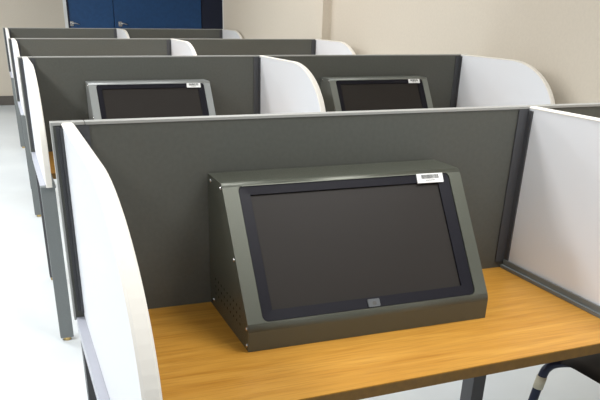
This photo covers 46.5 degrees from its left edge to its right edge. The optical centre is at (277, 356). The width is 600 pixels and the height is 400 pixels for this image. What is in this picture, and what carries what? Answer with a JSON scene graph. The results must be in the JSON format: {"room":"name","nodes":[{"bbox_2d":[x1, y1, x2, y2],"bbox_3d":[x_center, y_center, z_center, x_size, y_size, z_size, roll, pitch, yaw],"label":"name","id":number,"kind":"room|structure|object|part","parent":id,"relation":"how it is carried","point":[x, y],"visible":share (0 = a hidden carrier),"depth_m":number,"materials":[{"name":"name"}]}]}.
{"room":"computer lab","nodes":[
{"label":"computer lab","id":0,"kind":"room"},
{"bbox_2d":[0,0,64,95],"bbox_3d":[-3.110,-5.521,11.162,10.600,2.750,0.100,-9,28,-18],"label":"wall","id":1,"kind":"structure","parent":0,"point":[13,13],"depth_m":10.93,"materials":[{"name":"beige paint"}]},
{"bbox_2d":[0,96,14,104],"bbox_3d":[-5.744,-3.931,10.809,4.985,0.140,0.014,-9,28,-18],"label":"baseboard","id":2,"kind":"structure","parent":1,"relation":"attached to","point":[4,100],"depth_m":11.26,"materials":[{"name":"grey"}]},
{"bbox_2d":[66,0,70,27],"bbox_3d":[-3.335,-5.205,11.211,0.030,2.115,0.070,-9,28,-18],"label":"door frame","id":3,"kind":"structure","parent":1,"relation":"attached to","point":[66,0],"depth_m":11.05,"materials":[{"name":"grey metal"}]},
{"bbox_2d":[62,0,222,28],"bbox_3d":[-1.603,-5.476,11.762,3.805,2.180,0.136,-9,28,-18],"label":"door","id":4,"kind":"structure","parent":1,"relation":"in","point":[144,14],"depth_m":11.47,"materials":[{"name":"blue"}]},
{"bbox_3d":[-0.584,-5.630,12.156,1.500,2.115,0.030,-9,28,-18],"label":"fixed panel","id":5,"kind":"part","parent":4,"relation":"part of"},
{"bbox_2d":[0,105,599,399],"bbox_3d":[-0.451,-0.970,5.305,10.600,0.100,15.600,-9,28,-18],"label":"floor","id":6,"kind":"structure","parent":0,"point":[36,363],"depth_m":3.41,"materials":[{"name":"white plastic"}]},
{"bbox_2d":[3,28,242,147],"bbox_3d":[-1.789,-3.287,8.440,2.695,1.216,0.983,-9,28,-18],"label":"study carrel","id":7,"kind":"object","parent":6,"relation":"on","point":[8,32],"visible":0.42,"depth_m":8.43,"materials":[{"name":"grey fabric"}]},
{"bbox_3d":[-2.883,-2.717,7.775,0.062,0.728,0.034,-9,28,-18],"label":"leg","id":8,"kind":"part","parent":7,"relation":"part of","materials":[{"name":"grey paint"}]},
{"bbox_3d":[-1.939,-3.802,8.650,2.684,0.475,0.028,-9,28,-18],"label":"panel","id":9,"kind":"part","parent":7,"relation":"part of","materials":[{"name":"grey fabric"}]},
{"bbox_3d":[-1.938,-3.805,8.649,2.695,0.481,0.032,-9,28,-18],"label":"edge trim","id":10,"kind":"part","parent":7,"relation":"part of","materials":[{"name":"grey"}]},
{"bbox_2d":[8,38,355,216],"bbox_3d":[-0.733,-1.989,5.866,2.695,1.216,0.983,-9,28,-18],"label":"study carrel","id":11,"kind":"object","parent":6,"relation":"on","point":[32,47],"visible":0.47,"depth_m":5.85,"materials":[{"name":"grey laminate"}]},
{"bbox_3d":[-1.974,-1.911,5.409,0.045,0.036,0.831,-9,28,-18],"label":"rail","id":12,"kind":"part","parent":11,"relation":"part of","materials":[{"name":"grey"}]},
{"bbox_3d":[-2.131,-1.779,5.946,0.038,0.684,0.060,-9,28,-18],"label":"leg","id":13,"kind":"part","parent":11,"relation":"part of","materials":[{"name":"grey metal"}]},
{"bbox_3d":[-1.827,-1.419,5.202,0.062,0.728,0.034,-9,28,-18],"label":"leg","id":14,"kind":"part","parent":11,"relation":"part of","materials":[{"name":"grey paint"}]},
{"bbox_3d":[-0.882,-2.503,6.077,2.684,0.475,0.028,-9,28,-18],"label":"panel","id":15,"kind":"part","parent":11,"relation":"part of","materials":[{"name":"grey fabric"}]},
{"bbox_3d":[-0.882,-2.506,6.076,2.695,0.481,0.032,-9,28,-18],"label":"edge trim","id":16,"kind":"part","parent":11,"relation":"part of","materials":[{"name":"grey"}]},
{"bbox_2d":[17,54,554,340],"bbox_3d":[0.077,-0.994,3.893,2.695,1.216,0.983,-9,28,-18],"label":"study carrel","id":17,"kind":"object","parent":6,"relation":"on","point":[53,88],"visible":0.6,"depth_m":3.84,"materials":[{"name":"grey laminate"}]},
{"bbox_3d":[-1.165,-0.916,3.435,0.045,0.036,0.831,-9,28,-18],"label":"rail","id":18,"kind":"part","parent":17,"relation":"part of","materials":[{"name":"grey metal"}]},
{"bbox_3d":[-1.322,-0.783,3.972,0.038,0.684,0.060,-9,28,-18],"label":"leg","id":19,"kind":"part","parent":17,"relation":"part of","materials":[{"name":"grey metal"}]},
{"bbox_3d":[-1.017,-0.424,3.228,0.062,0.728,0.034,-9,28,-18],"label":"leg","id":20,"kind":"part","parent":17,"relation":"part of","materials":[{"name":"grey paint"}]},
{"bbox_2d":[85,79,215,119],"bbox_3d":[-0.664,-1.283,3.754,0.654,0.355,0.324,-9,28,-18],"label":"monitor","id":21,"kind":"object","parent":17,"relation":"on","point":[122,99],"visible":0.38,"depth_m":3.70,"materials":[{"name":"grey"}]},
{"bbox_3d":[-0.073,-1.508,4.103,2.684,0.475,0.028,-9,28,-18],"label":"panel","id":22,"kind":"part","parent":17,"relation":"part of","materials":[{"name":"grey fabric"}]},
{"bbox_3d":[-0.072,-1.511,4.102,2.695,0.481,0.032,-9,28,-18],"label":"edge trim","id":23,"kind":"part","parent":17,"relation":"part of","materials":[{"name":"grey"}]},
{"bbox_2d":[320,76,432,111],"bbox_3d":[0.615,-1.476,4.185,0.654,0.355,0.324,-9,28,-18],"label":"monitor","id":24,"kind":"object","parent":17,"relation":"on","point":[363,93],"visible":0.36,"depth_m":4.13,"materials":[{"name":"grey"}]},
{"bbox_2d":[49,103,599,399],"bbox_3d":[0.894,0.011,1.901,2.695,1.216,0.983,-9,28,-18],"label":"study carrel","id":25,"kind":"object","parent":6,"relation":"on","point":[133,192],"visible":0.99,"depth_m":1.74,"materials":[{"name":"grey laminate"}]},
{"bbox_3d":[-0.504,0.221,1.980,0.038,0.684,0.060,-9,28,-18],"label":"leg","id":26,"kind":"part","parent":25,"relation":"part of","materials":[{"name":"grey metal"}]},
{"bbox_3d":[-0.347,0.089,1.443,0.045,0.036,0.831,-9,28,-18],"label":"rail","id":27,"kind":"part","parent":25,"relation":"part of","materials":[{"name":"grey metal"}]},
{"bbox_2d":[207,159,487,351],"bbox_3d":[0.184,-0.279,1.775,0.654,0.345,0.324,-9,28,-18],"label":"monitor","id":28,"kind":"object","parent":25,"relation":"on","point":[302,255],"visible":1,"depth_m":1.71,"materials":[{"name":"grey"}]},
{"bbox_3d":[0.677,0.050,2.381,0.050,0.668,0.060,-9,28,-18],"label":"leg","id":29,"kind":"part","parent":25,"relation":"part of","materials":[{"name":"grey metal"}]},
{"bbox_2d":[528,353,599,399],"bbox_3d":[1.188,0.085,2.178,0.666,0.852,0.510,-9,28,-18],"label":"chair","id":30,"kind":"object","parent":6,"relation":"on","point":[589,366],"visible":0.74,"depth_m":2.28,"materials":[{"name":"black plastic"}]},
{"bbox_3d":[0.900,0.203,2.377,0.214,0.429,0.033,-4,27,-9],"label":"leg","id":31,"kind":"part","parent":30,"relation":"part of","materials":[{"name":"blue metal"}]},
{"bbox_3d":[1.172,0.057,2.213,0.418,0.042,0.416,-9,28,-18],"label":"seat","id":32,"kind":"part","parent":30,"relation":"part of","materials":[{"name":"black plastic"}]},
{"bbox_2d":[223,0,599,103],"bbox_3d":[1.547,-1.784,3.809,0.205,2.750,12.400,-9,28,-18],"label":"wall","id":33,"kind":"structure","parent":0,"point":[560,39],"depth_m":4.60,"materials":[{"name":"beige paint"}]}
]}

